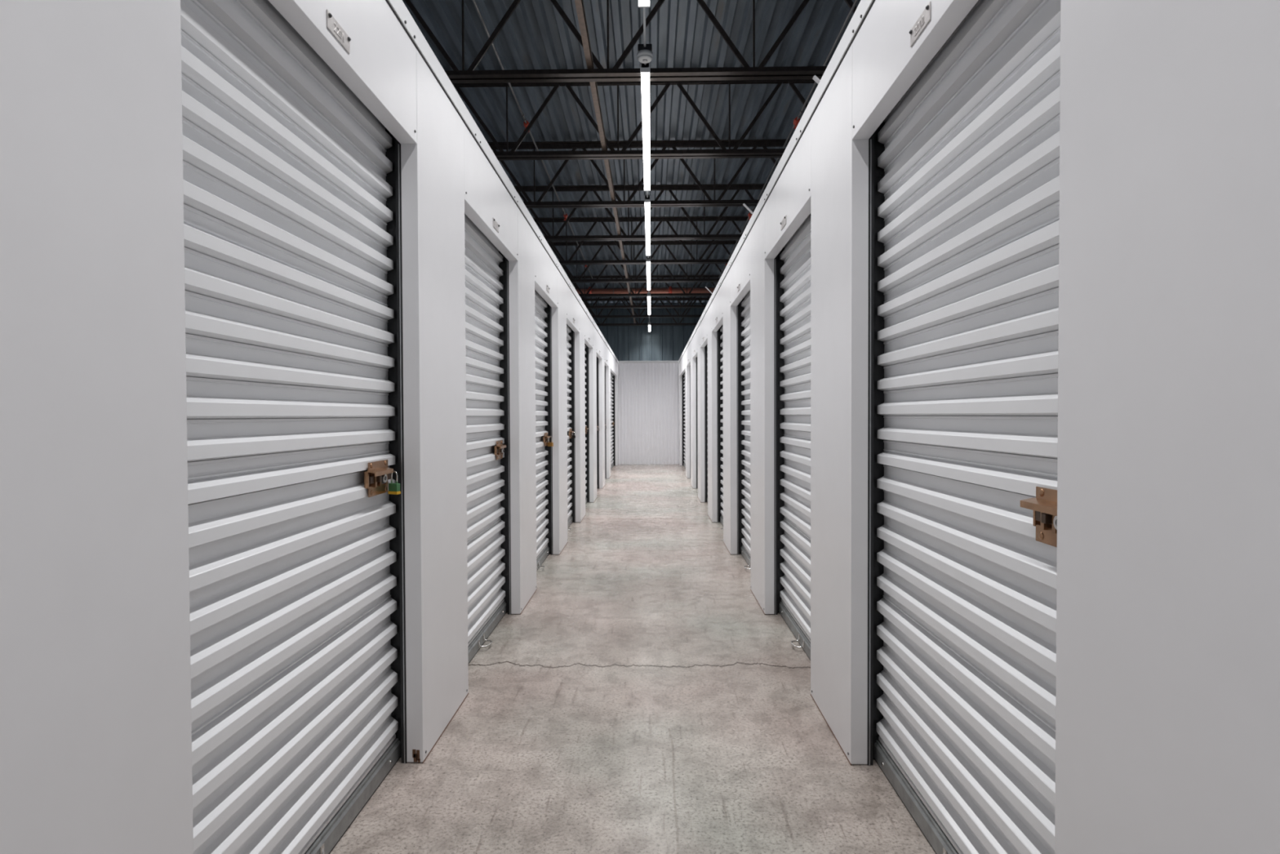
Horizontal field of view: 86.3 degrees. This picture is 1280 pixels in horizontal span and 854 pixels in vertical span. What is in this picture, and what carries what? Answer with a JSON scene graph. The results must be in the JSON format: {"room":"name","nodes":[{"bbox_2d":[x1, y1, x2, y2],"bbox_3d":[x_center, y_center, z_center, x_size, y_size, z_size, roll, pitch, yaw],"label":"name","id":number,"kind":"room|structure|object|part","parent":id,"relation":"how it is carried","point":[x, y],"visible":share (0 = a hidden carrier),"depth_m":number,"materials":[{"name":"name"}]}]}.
{"room":"self storage corridor","nodes":[
{"label":"self storage corridor","id":0,"kind":"room"},
{"bbox_2d":[0,0,618,853],"bbox_3d":[-0.759,-0.175,6.711,0.063,2.664,21.800,0,1,1],"label":"wall","id":1,"kind":"structure","parent":0,"point":[95,724],"depth_m":1.11,"materials":[{"name":"white"}]},
{"bbox_3d":[-0.890,-0.035,-1.477,0.062,2.660,5.418,0,1,1],"label":"pillar panel","id":2,"kind":"part","parent":1,"relation":"part of","materials":[{"name":"white paint"}]},
{"bbox_2d":[180,0,407,853],"bbox_3d":[-0.912,-0.008,1.855,0.132,2.498,1.384,0,1,1],"label":"door","id":3,"kind":"structure","parent":1,"relation":"in","point":[292,185],"depth_m":1.79,"materials":[{"name":"silver metal"}]},
{"bbox_3d":[-0.873,1.202,1.875,0.063,0.042,0.124,0,1,1],"label":"lift handle","id":4,"kind":"part","parent":3,"relation":"part of","materials":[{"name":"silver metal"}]},
{"bbox_2d":[387,471,400,494],"bbox_3d":[-0.863,0.195,2.398,0.042,0.082,0.019,0,1,25],"label":"padlock","id":5,"kind":"object","parent":3,"relation":"hanging from","point":[393,488],"visible":0.98,"depth_m":2.39,"materials":[{"name":"green metal"}]},
{"bbox_2d":[326,8,351,53],"bbox_3d":[-0.807,-1.060,1.835,0.010,0.046,0.132,0,1,1],"label":"number plate","id":6,"kind":"object","parent":1,"relation":"attached to","point":[332,24],"visible":1,"depth_m":1.83,"materials":[{"name":"metal"}]},
{"bbox_3d":[-0.841,-1.215,1.833,0.063,0.416,1.238,0,1,1],"label":"header panel","id":7,"kind":"part","parent":1,"relation":"part of","materials":[{"name":"white paint"}]},
{"bbox_3d":[-0.822,-0.109,2.784,0.062,2.660,0.623,0,1,1],"label":"pillar panel","id":8,"kind":"part","parent":1,"relation":"part of","materials":[{"name":"white paint"}]},
{"bbox_2d":[464,213,511,663],"bbox_3d":[-0.882,-0.040,3.719,0.132,2.498,1.384,0,1,1],"label":"door","id":9,"kind":"structure","parent":1,"relation":"in","point":[486,268],"depth_m":3.96,"materials":[{"name":"silver metal"}]},
{"bbox_3d":[-0.843,1.170,3.739,0.063,0.042,0.124,0,1,1],"label":"lift handle","id":10,"kind":"part","parent":9,"relation":"part of","materials":[{"name":"silver metal"}]},
{"bbox_3d":[-0.811,-1.248,3.696,0.063,0.416,1.238,0,1,1],"label":"header panel","id":11,"kind":"part","parent":1,"relation":"part of","materials":[{"name":"white paint"}]},
{"bbox_2d":[493,217,499,232],"bbox_3d":[-0.777,-1.093,3.699,0.010,0.046,0.132,0,1,1],"label":"number plate","id":12,"kind":"object","parent":1,"relation":"attached to","point":[495,224],"visible":1,"depth_m":3.69,"materials":[{"name":"metal"}]},
{"bbox_2d":[385,0,618,363],"bbox_3d":[-0.765,-1.472,6.683,0.080,0.080,21.788,0,1,1],"label":"trim","id":13,"kind":"structure","parent":1,"relation":"attached to","point":[398,7],"depth_m":3.12,"materials":[{"name":"white metal"}]},
{"bbox_3d":[-0.792,-0.142,4.648,0.062,2.660,0.623,0,1,1],"label":"pillar panel","id":14,"kind":"part","parent":1,"relation":"part of","materials":[{"name":"white paint"}]},
{"bbox_2d":[534,289,552,570],"bbox_3d":[-0.852,-0.073,5.582,0.132,2.498,1.384,0,1,1],"label":"door","id":15,"kind":"structure","parent":1,"relation":"in","point":[543,310],"depth_m":6.05,"materials":[{"name":"silver metal"}]},
{"bbox_3d":[-0.814,1.137,5.603,0.063,0.042,0.124,0,1,1],"label":"lift handle","id":16,"kind":"part","parent":15,"relation":"part of","materials":[{"name":"silver metal"}]},
{"bbox_2d":[547,435,553,446],"bbox_3d":[-0.804,0.127,6.125,0.050,0.095,0.021,0,1,25],"label":"padlock","id":17,"kind":"object","parent":15,"relation":"hanging from","point":[549,444],"visible":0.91,"depth_m":6.12,"materials":[{"name":"gold metal"}]},
{"bbox_3d":[-0.781,-1.280,5.560,0.063,0.416,1.238,0,1,1],"label":"header panel","id":18,"kind":"part","parent":1,"relation":"part of","materials":[{"name":"white paint"}]},
{"bbox_3d":[-0.762,-0.174,6.511,0.062,2.660,0.623,0,1,1],"label":"pillar panel","id":19,"kind":"part","parent":1,"relation":"part of","materials":[{"name":"white paint"}]},
{"bbox_2d":[566,324,575,530],"bbox_3d":[-0.823,-0.105,7.446,0.132,2.498,1.384,0,1,1],"label":"door","id":20,"kind":"structure","parent":1,"relation":"in","point":[570,333],"depth_m":8.06,"materials":[{"name":"silver metal"}]},
{"bbox_2d":[566,324,572,519],"bbox_3d":[-0.836,-0.100,7.446,0.033,2.344,1.324,0,1,1],"label":"shutter","id":21,"kind":"object","parent":20,"relation":"hanging from","point":[569,331],"depth_m":8.00,"materials":[{"name":"grey metal"}]},
{"bbox_3d":[-0.751,-1.312,7.424,0.063,0.416,1.238,0,1,1],"label":"header panel","id":22,"kind":"part","parent":1,"relation":"part of","materials":[{"name":"white paint"}]},
{"bbox_3d":[-0.733,-0.206,8.375,0.062,2.660,0.623,0,1,1],"label":"pillar panel","id":23,"kind":"part","parent":1,"relation":"part of","materials":[{"name":"white paint"}]},
{"bbox_2d":[584,343,589,506],"bbox_3d":[-0.793,-0.137,9.310,0.132,2.498,1.384,0,1,1],"label":"door","id":24,"kind":"structure","parent":1,"relation":"in","point":[586,348],"depth_m":9.95,"materials":[{"name":"silver metal"}]},
{"bbox_2d":[584,344,586,497],"bbox_3d":[-0.806,-0.132,9.310,0.033,2.344,1.324,0,1,1],"label":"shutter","id":25,"kind":"object","parent":24,"relation":"hanging from","point":[585,346],"depth_m":9.96,"materials":[{"name":"grey metal"}]},
{"bbox_3d":[-0.722,-1.345,9.288,0.063,0.416,1.238,0,1,1],"label":"header panel","id":26,"kind":"part","parent":1,"relation":"part of","materials":[{"name":"white paint"}]},
{"bbox_3d":[-0.703,-0.239,10.239,0.062,2.660,0.623,0,1,1],"label":"pillar panel","id":27,"kind":"part","parent":1,"relation":"part of","materials":[{"name":"white paint"}]},
{"bbox_2d":[596,356,599,491],"bbox_3d":[-0.763,-0.170,11.174,0.132,2.498,1.384,0,1,1],"label":"door","id":28,"kind":"structure","parent":1,"relation":"in","point":[597,376],"depth_m":11.81,"materials":[{"name":"silver metal"}]},
{"bbox_3d":[-0.692,-1.377,11.152,0.063,0.416,1.238,0,1,1],"label":"header panel","id":29,"kind":"part","parent":1,"relation":"part of","materials":[{"name":"white paint"}]},
{"bbox_3d":[-0.673,-0.271,12.103,0.062,2.660,0.623,0,1,1],"label":"pillar panel","id":30,"kind":"part","parent":1,"relation":"part of","materials":[{"name":"white paint"}]},
{"bbox_2d":[604,365,606,480],"bbox_3d":[-0.734,-0.202,13.037,0.132,2.498,1.384,0,1,1],"label":"door","id":31,"kind":"structure","parent":1,"relation":"in","point":[605,366],"depth_m":13.67,"materials":[{"name":"silver metal"}]},
{"bbox_3d":[-0.662,-1.409,13.015,0.063,0.416,1.238,0,1,1],"label":"header panel","id":32,"kind":"part","parent":1,"relation":"part of","materials":[{"name":"white paint"}]},
{"bbox_3d":[-0.644,-0.303,13.932,0.062,2.660,0.553,0,1,1],"label":"pillar panel","id":33,"kind":"part","parent":1,"relation":"part of","materials":[{"name":"white paint"}]},
{"bbox_2d":[610,372,615,470],"bbox_3d":[-0.692,-0.248,15.671,0.132,2.498,3.064,0,1,1],"label":"door","id":34,"kind":"structure","parent":1,"relation":"in","point":[612,376],"depth_m":17.08,"materials":[{"name":"silver metal"}]},
{"bbox_2d":[610,372,613,465],"bbox_3d":[-0.705,-0.243,15.671,0.033,2.344,3.004,0,1,1],"label":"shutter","id":35,"kind":"object","parent":34,"relation":"hanging from","point":[611,375],"depth_m":16.81,"materials":[{"name":"white metal"}]},
{"bbox_3d":[-0.620,-1.455,15.649,0.063,0.416,2.918,0,1,1],"label":"header panel","id":36,"kind":"part","parent":1,"relation":"part of","materials":[{"name":"white paint"}]},
{"bbox_3d":[-0.589,-0.362,17.368,0.062,2.660,0.479,0,1,1],"label":"pillar panel","id":37,"kind":"part","parent":1,"relation":"part of","materials":[{"name":"white paint"}]},
{"bbox_2d":[402,0,860,302],"bbox_3d":[0.139,-3.319,6.242,12.100,0.080,26.600,0,1,1],"label":"ceiling","id":38,"kind":"structure","parent":0,"point":[681,34],"depth_m":6.87,"materials":[{"name":"black metal"}]},
{"bbox_2d":[404,0,857,83],"bbox_3d":[0.040,-2.891,4.921,11.057,0.730,0.124,0,1,1],"label":"joist","id":39,"kind":"object","parent":38,"relation":"attached to","point":[744,73],"visible":0.29,"depth_m":4.92,"materials":[{"name":"brown paint"}]},
{"bbox_2d":[574,0,635,323],"bbox_3d":[-0.336,-2.627,6.311,0.045,0.045,24.700,0,1,1],"label":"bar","id":40,"kind":"object","parent":39,"relation":"on","point":[580,6],"visible":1,"depth_m":5.59,"materials":[{"name":"brown paint"}]},
{"bbox_2d":[575,282,715,293],"bbox_3d":[0.221,-2.946,14.449,7.000,0.350,0.150,0,1,1],"label":"pipe","id":41,"kind":"object","parent":40,"relation":"on","point":[619,291],"visible":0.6,"depth_m":14.40,"materials":[{"name":"brown metal"}]},
{"bbox_2d":[714,0,857,286],"bbox_3d":[1.425,-2.791,4.680,0.058,0.092,19.500,0,1,1],"label":"pipe","id":42,"kind":"object","parent":41,"relation":"attached to","point":[797,119],"visible":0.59,"depth_m":6.21,"materials":[{"name":"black metal"}]},
{"bbox_2d":[452,79,814,159],"bbox_3d":[0.065,-2.917,6.435,11.057,0.730,0.124,0,1,1],"label":"joist","id":43,"kind":"object","parent":38,"relation":"attached to","point":[723,153],"visible":0.21,"depth_m":6.43,"materials":[{"name":"brown paint"}]},
{"bbox_2d":[487,138,790,208],"bbox_3d":[0.089,-2.943,7.950,11.057,0.730,0.124,0,1,1],"label":"joist","id":44,"kind":"object","parent":38,"relation":"attached to","point":[764,144],"visible":0.3,"depth_m":7.94,"materials":[{"name":"brown paint"}]},
{"bbox_2d":[513,183,768,240],"bbox_3d":[0.113,-2.970,9.464,11.057,0.730,0.124,0,1,1],"label":"joist","id":45,"kind":"object","parent":38,"relation":"attached to","point":[737,187],"visible":0.23,"depth_m":9.45,"materials":[{"name":"brown paint"}]},
{"bbox_2d":[533,215,749,265],"bbox_3d":[0.137,-2.996,10.979,11.057,0.730,0.124,0,1,1],"label":"joist","id":46,"kind":"object","parent":38,"relation":"attached to","point":[660,219],"visible":0.22,"depth_m":10.96,"materials":[{"name":"brown paint"}]},
{"bbox_2d":[561,263,722,297],"bbox_3d":[0.185,-3.049,14.008,11.057,0.730,0.124,0,1,1],"label":"joist","id":47,"kind":"object","parent":38,"relation":"attached to","point":[587,295],"visible":0.12,"depth_m":14.00,"materials":[{"name":"brown paint"}]},
{"bbox_2d":[546,240,739,283],"bbox_3d":[0.161,-3.022,12.493,11.057,0.730,0.124,0,1,1],"label":"joist","id":48,"kind":"object","parent":38,"relation":"attached to","point":[716,242],"visible":0.2,"depth_m":12.48,"materials":[{"name":"brown paint"}]},
{"bbox_2d":[471,0,593,279],"bbox_3d":[-1.119,-2.862,4.720,0.058,0.092,19.500,0,1,1],"label":"pipe","id":49,"kind":"object","parent":48,"relation":"attached to","point":[526,122],"visible":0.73,"depth_m":6.28,"materials":[{"name":"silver metal"}]},
{"bbox_2d":[638,0,649,7],"bbox_3d":[0.003,-2.783,2.632,0.068,0.866,2.440,0,1,1],"label":"strip light","id":50,"kind":"object","parent":38,"relation":"hanging from","point":[642,3],"visible":1,"depth_m":3.84,"materials":[{"name":"grey plastic"}]},
{"bbox_2d":[643,7,645,47],"bbox_3d":[0.027,-2.426,4.106,0.015,0.016,0.495,0,1,1],"label":"conduit","id":51,"kind":"object","parent":50,"relation":"attached to","point":[644,8],"visible":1,"depth_m":4.13,"materials":[{"name":"grey metal"}]},
{"bbox_2d":[636,44,653,63],"bbox_3d":[0.032,-2.400,4.399,0.104,0.089,0.104,0,1,1],"label":"smoke detector","id":52,"kind":"object","parent":51,"relation":"attached to","point":[644,55],"visible":1,"depth_m":4.36,"materials":[{"name":"grey plastic"}]},
{"bbox_2d":[567,274,721,308],"bbox_3d":[0.209,-3.075,15.523,11.057,0.730,0.124,0,1,1],"label":"joist","id":53,"kind":"object","parent":38,"relation":"attached to","point":[708,276],"visible":0.23,"depth_m":15.51,"materials":[{"name":"brown paint"}]},
{"bbox_2d":[574,287,715,318],"bbox_3d":[0.234,-3.101,17.037,11.057,0.730,0.124,0,1,1],"label":"joist","id":54,"kind":"object","parent":38,"relation":"attached to","point":[593,316],"visible":0.09,"depth_m":17.02,"materials":[{"name":"brown paint"}]},
{"bbox_2d":[640,62,650,191],"bbox_3d":[0.053,-2.838,5.792,0.068,0.866,2.440,0,1,1],"label":"strip light","id":55,"kind":"object","parent":38,"relation":"hanging from","point":[645,70],"visible":0.81,"depth_m":5.32,"materials":[{"name":"grey plastic"}]},
{"bbox_2d":[640,72,649,142],"bbox_3d":[0.045,-2.410,5.192,0.060,0.024,1.202,0,1,1],"label":"diffuser","id":56,"kind":"object","parent":55,"relation":"attached to","point":[645,77],"depth_m":5.10,"materials":[{"name":"white plastic"}]},
{"bbox_2d":[643,142,649,190],"bbox_3d":[0.064,-2.431,6.406,0.060,0.024,1.202,0,1,1],"label":"diffuser","id":57,"kind":"object","parent":55,"relation":"attached to","point":[646,144],"depth_m":6.31,"materials":[{"name":"white plastic"}]},
{"bbox_2d":[581,297,709,325],"bbox_3d":[0.258,-3.127,18.552,11.057,0.730,0.124,0,1,1],"label":"joist","id":58,"kind":"object","parent":38,"relation":"attached to","point":[593,299],"visible":0.2,"depth_m":18.54,"materials":[{"name":"brown paint"}]},
{"bbox_2d":[644,195,650,255],"bbox_3d":[0.098,-2.887,8.621,0.068,0.866,2.500,0,1,1],"label":"strip light","id":59,"kind":"object","parent":38,"relation":"hanging from","point":[646,200],"visible":0.92,"depth_m":8.27,"materials":[{"name":"grey plastic"}]},
{"bbox_2d":[644,202,650,232],"bbox_3d":[0.090,-2.459,8.006,0.060,0.024,1.232,0,1,1],"label":"diffuser","id":60,"kind":"object","parent":59,"relation":"attached to","point":[647,220],"depth_m":8.00,"materials":[{"name":"white plastic"}]},
{"bbox_2d":[645,231,650,255],"bbox_3d":[0.110,-2.481,9.250,0.060,0.024,1.232,0,1,1],"label":"diffuser","id":61,"kind":"object","parent":59,"relation":"attached to","point":[647,233],"depth_m":9.21,"materials":[{"name":"white plastic"}]},
{"bbox_2d":[645,256,650,290],"bbox_3d":[0.143,-2.936,11.420,0.068,0.866,2.380,0,1,1],"label":"strip light","id":62,"kind":"object","parent":38,"relation":"hanging from","point":[648,260],"visible":0.89,"depth_m":11.04,"materials":[{"name":"grey plastic"}]},
{"bbox_2d":[646,275,650,289],"bbox_3d":[0.154,-2.529,12.019,0.060,0.024,1.172,0,1,1],"label":"diffuser","id":63,"kind":"object","parent":62,"relation":"attached to","point":[648,278],"depth_m":11.92,"materials":[{"name":"white plastic"}]},
{"bbox_2d":[646,261,650,276],"bbox_3d":[0.135,-2.508,10.835,0.060,0.024,1.172,0,1,1],"label":"diffuser","id":64,"kind":"object","parent":62,"relation":"attached to","point":[648,263],"depth_m":10.80,"materials":[{"name":"white plastic"}]},
{"bbox_2d":[647,292,650,315],"bbox_3d":[0.191,-2.988,14.464,0.068,0.866,2.470,0,1,1],"label":"strip light","id":65,"kind":"object","parent":38,"relation":"hanging from","point":[649,294],"visible":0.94,"depth_m":14.15,"materials":[{"name":"grey plastic"}]},
{"bbox_2d":[647,305,650,314],"bbox_3d":[0.203,-2.582,15.086,0.060,0.024,1.217,0,1,1],"label":"diffuser","id":66,"kind":"object","parent":65,"relation":"attached to","point":[649,307],"depth_m":15.02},
{"bbox_2d":[647,296,650,306],"bbox_3d":[0.183,-2.561,13.857,0.060,0.024,1.217,0,1,1],"label":"diffuser","id":67,"kind":"object","parent":65,"relation":"attached to","point":[648,297],"depth_m":13.88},
{"bbox_2d":[648,321,650,332],"bbox_3d":[0.250,-3.053,18.173,0.068,0.866,1.450,0,1,1],"label":"strip light","id":68,"kind":"object","parent":38,"relation":"hanging from","point":[649,324],"visible":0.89,"depth_m":17.94,"materials":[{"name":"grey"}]},
{"bbox_2d":[329,464,936,853],"bbox_3d":[0.105,1.235,6.322,12.000,0.150,26.600,0,1,1],"label":"floor","id":69,"kind":"structure","parent":0,"point":[643,699],"depth_m":2.73,"materials":[{"name":"concrete"}]},
{"bbox_2d":[583,302,707,360],"bbox_3d":[0.315,-1.286,19.313,12.020,4.440,0.130,0,1,1],"label":"wall","id":70,"kind":"structure","parent":0,"point":[627,343],"depth_m":19.25,"materials":[{"name":"teal metal"}]},
{"bbox_2d":[617,360,679,464],"bbox_3d":[0.261,-0.370,17.623,2.462,2.668,0.082,0,1,1],"label":"wall","id":71,"kind":"structure","parent":0,"point":[648,390],"depth_m":17.60,"materials":[{"name":"white metal"}]},
{"bbox_2d":[678,0,1279,853],"bbox_3d":[0.854,-0.181,6.685,0.063,2.664,21.800,0,1,1],"label":"wall","id":72,"kind":"structure","parent":0,"point":[1167,697],"depth_m":1.03,"materials":[{"name":"white"}]},
{"bbox_3d":[1.024,-0.368,17.342,0.062,2.660,0.479,0,1,1],"label":"pillar panel","id":73,"kind":"part","parent":72,"relation":"part of","materials":[{"name":"white paint"}]},
{"bbox_3d":[0.993,-1.461,15.623,0.063,0.416,2.918,0,1,1],"label":"header panel","id":74,"kind":"part","parent":72,"relation":"part of","materials":[{"name":"white paint"}]},
{"bbox_2d":[681,371,685,469],"bbox_3d":[1.073,-0.254,15.643,0.132,2.498,3.064,0,1,1],"label":"door","id":75,"kind":"structure","parent":72,"relation":"in","point":[683,376],"depth_m":17.10,"materials":[{"name":"silver metal"}]},
{"bbox_2d":[683,371,685,464],"bbox_3d":[1.086,-0.249,15.643,0.033,2.344,3.004,0,1,1],"label":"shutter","id":76,"kind":"object","parent":75,"relation":"hanging from","point":[684,375],"depth_m":16.93,"materials":[{"name":"white metal"}]},
{"bbox_3d":[0.969,-0.308,13.906,0.062,2.660,0.553,0,1,1],"label":"pillar panel","id":77,"kind":"part","parent":72,"relation":"part of","materials":[{"name":"white paint"}]},
{"bbox_3d":[0.951,-1.415,12.989,0.063,0.416,1.238,0,1,1],"label":"header panel","id":78,"kind":"part","parent":72,"relation":"part of","materials":[{"name":"white paint"}]},
{"bbox_2d":[689,364,690,478],"bbox_3d":[1.031,-0.208,13.009,0.132,2.498,1.384,0,1,1],"label":"door","id":79,"kind":"structure","parent":72,"relation":"in","point":[690,365],"depth_m":13.63,"materials":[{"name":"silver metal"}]},
{"bbox_3d":[0.940,-0.277,12.077,0.062,2.660,0.623,0,1,1],"label":"pillar panel","id":80,"kind":"part","parent":72,"relation":"part of","materials":[{"name":"white paint"}]},
{"bbox_3d":[0.921,-1.383,11.126,0.063,0.416,1.238,0,1,1],"label":"header panel","id":81,"kind":"part","parent":72,"relation":"part of","materials":[{"name":"white paint"}]},
{"bbox_2d":[696,356,697,491],"bbox_3d":[1.001,-0.176,11.145,0.132,2.498,1.384,0,1,1],"label":"door","id":82,"kind":"structure","parent":72,"relation":"in","point":[696,357],"depth_m":11.78,"materials":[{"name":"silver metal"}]},
{"bbox_3d":[0.910,-0.244,10.213,0.062,2.660,0.623,0,1,1],"label":"pillar panel","id":83,"kind":"part","parent":72,"relation":"part of","materials":[{"name":"white paint"}]},
{"bbox_3d":[0.891,-1.350,9.262,0.063,0.416,1.238,0,1,1],"label":"header panel","id":84,"kind":"part","parent":72,"relation":"part of","materials":[{"name":"white paint"}]},
{"bbox_2d":[704,343,707,506],"bbox_3d":[0.972,-0.143,9.282,0.132,2.498,1.384,0,1,1],"label":"door","id":85,"kind":"structure","parent":72,"relation":"in","point":[706,345],"depth_m":9.92,"materials":[{"name":"silver metal"}]},
{"bbox_2d":[706,345,707,451],"bbox_3d":[0.985,-0.138,9.281,0.033,2.344,1.324,0,1,1],"label":"curtain","id":86,"kind":"object","parent":85,"relation":"hanging from","point":[707,345],"depth_m":9.93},
{"bbox_3d":[0.881,-0.212,8.350,0.062,2.660,0.623,0,1,1],"label":"pillar panel","id":87,"kind":"part","parent":72,"relation":"part of","materials":[{"name":"white paint"}]},
{"bbox_3d":[0.862,-1.318,7.398,0.063,0.416,1.238,0,1,1],"label":"header panel","id":88,"kind":"part","parent":72,"relation":"part of","materials":[{"name":"white paint"}]},
{"bbox_2d":[716,324,723,530],"bbox_3d":[0.942,-0.111,7.418,0.132,2.498,1.384,0,1,1],"label":"door","id":89,"kind":"structure","parent":72,"relation":"in","point":[720,331],"depth_m":8.05,"materials":[{"name":"silver metal"}]},
{"bbox_2d":[720,324,723,517],"bbox_3d":[0.955,-0.106,7.418,0.033,2.344,1.324,0,1,1],"label":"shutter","id":90,"kind":"object","parent":89,"relation":"hanging from","point":[722,326],"depth_m":8.06,"materials":[{"name":"grey metal"}]},
{"bbox_3d":[0.851,-0.180,6.486,0.062,2.660,0.623,0,1,1],"label":"pillar panel","id":91,"kind":"part","parent":72,"relation":"part of","materials":[{"name":"white paint"}]},
{"bbox_3d":[0.832,-1.286,5.534,0.063,0.416,1.238,0,1,1],"label":"header panel","id":92,"kind":"part","parent":72,"relation":"part of","materials":[{"name":"white paint"}]},
{"bbox_2d":[737,289,750,569],"bbox_3d":[0.912,-0.079,5.554,0.132,2.498,1.384,0,1,1],"label":"door","id":93,"kind":"structure","parent":72,"relation":"in","point":[744,307],"depth_m":6.14,"materials":[{"name":"silver metal"}]},
{"bbox_2d":[741,289,750,555],"bbox_3d":[0.925,-0.074,5.554,0.033,2.344,1.324,0,1,1],"label":"shutter","id":94,"kind":"object","parent":93,"relation":"hanging from","point":[745,302],"depth_m":6.01,"materials":[{"name":"grey metal"}]},
{"bbox_2d":[742,203,753,213],"bbox_3d":[0.761,-1.518,4.763,0.083,0.080,0.024,0,1,1],"label":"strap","id":95,"kind":"object","parent":72,"relation":"attached to","point":[744,204],"visible":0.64,"depth_m":4.75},
{"bbox_3d":[0.821,-0.147,4.622,0.062,2.660,0.623,0,1,1],"label":"pillar panel","id":96,"kind":"part","parent":72,"relation":"part of","materials":[{"name":"white paint"}]},
{"bbox_2d":[678,0,875,363],"bbox_3d":[0.851,-1.477,6.657,0.080,0.080,21.788,0,1,1],"label":"trim","id":97,"kind":"structure","parent":72,"relation":"attached to","point":[864,7],"depth_m":3.14,"materials":[{"name":"white metal"}]},
{"bbox_2d":[780,215,786,230],"bbox_3d":[0.769,-1.098,3.674,0.010,0.046,0.132,0,1,1],"label":"number plate","id":98,"kind":"object","parent":72,"relation":"attached to","point":[783,223],"visible":1,"depth_m":3.67,"materials":[{"name":"metal"}]},
{"bbox_3d":[0.802,-1.253,3.671,0.063,0.416,1.238,0,1,1],"label":"header panel","id":99,"kind":"part","parent":72,"relation":"part of","materials":[{"name":"white paint"}]},
{"bbox_2d":[773,213,810,660],"bbox_3d":[0.882,-0.046,3.690,0.132,2.498,1.384,0,1,1],"label":"door","id":100,"kind":"structure","parent":72,"relation":"in","point":[792,264],"depth_m":4.02,"materials":[{"name":"silver metal"}]},
{"bbox_3d":[0.853,1.164,3.712,0.063,0.042,0.124,0,1,1],"label":"lift handle","id":101,"kind":"part","parent":100,"relation":"part of","materials":[{"name":"silver metal"}]},
{"bbox_2d":[812,75,820,84],"bbox_3d":[0.752,-1.463,2.883,0.041,0.036,0.024,0,1,1],"label":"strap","id":102,"kind":"object","parent":72,"relation":"attached to","point":[815,78],"visible":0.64,"depth_m":2.88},
{"bbox_3d":[0.792,-0.115,2.758,0.062,2.660,0.623,0,1,1],"label":"pillar panel","id":103,"kind":"part","parent":72,"relation":"part of","materials":[{"name":"white paint"}]},
{"bbox_3d":[0.772,-1.221,1.807,0.063,0.416,1.238,0,1,1],"label":"header panel","id":104,"kind":"part","parent":72,"relation":"part of","materials":[{"name":"white paint"}]},
{"bbox_2d":[908,1,930,47],"bbox_3d":[0.740,-1.066,1.810,0.010,0.046,0.132,0,1,1],"label":"number plate","id":105,"kind":"object","parent":72,"relation":"attached to","point":[924,19],"visible":1,"depth_m":1.80,"materials":[{"name":"metal"}]},
{"bbox_2d":[866,0,1060,853],"bbox_3d":[0.853,-0.014,1.827,0.132,2.498,1.384,0,1,1],"label":"door","id":106,"kind":"structure","parent":72,"relation":"in","point":[964,168],"depth_m":1.78,"materials":[{"name":"silver metal"}]},
{"bbox_3d":[0.823,1.196,1.848,0.063,0.042,0.124,0,1,1],"label":"lift handle","id":107,"kind":"part","parent":106,"relation":"part of","materials":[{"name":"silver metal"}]},
{"bbox_3d":[0.724,-0.041,-1.503,0.062,2.660,5.418,0,1,1],"label":"pillar panel","id":108,"kind":"part","parent":72,"relation":"part of","materials":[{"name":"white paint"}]}
]}

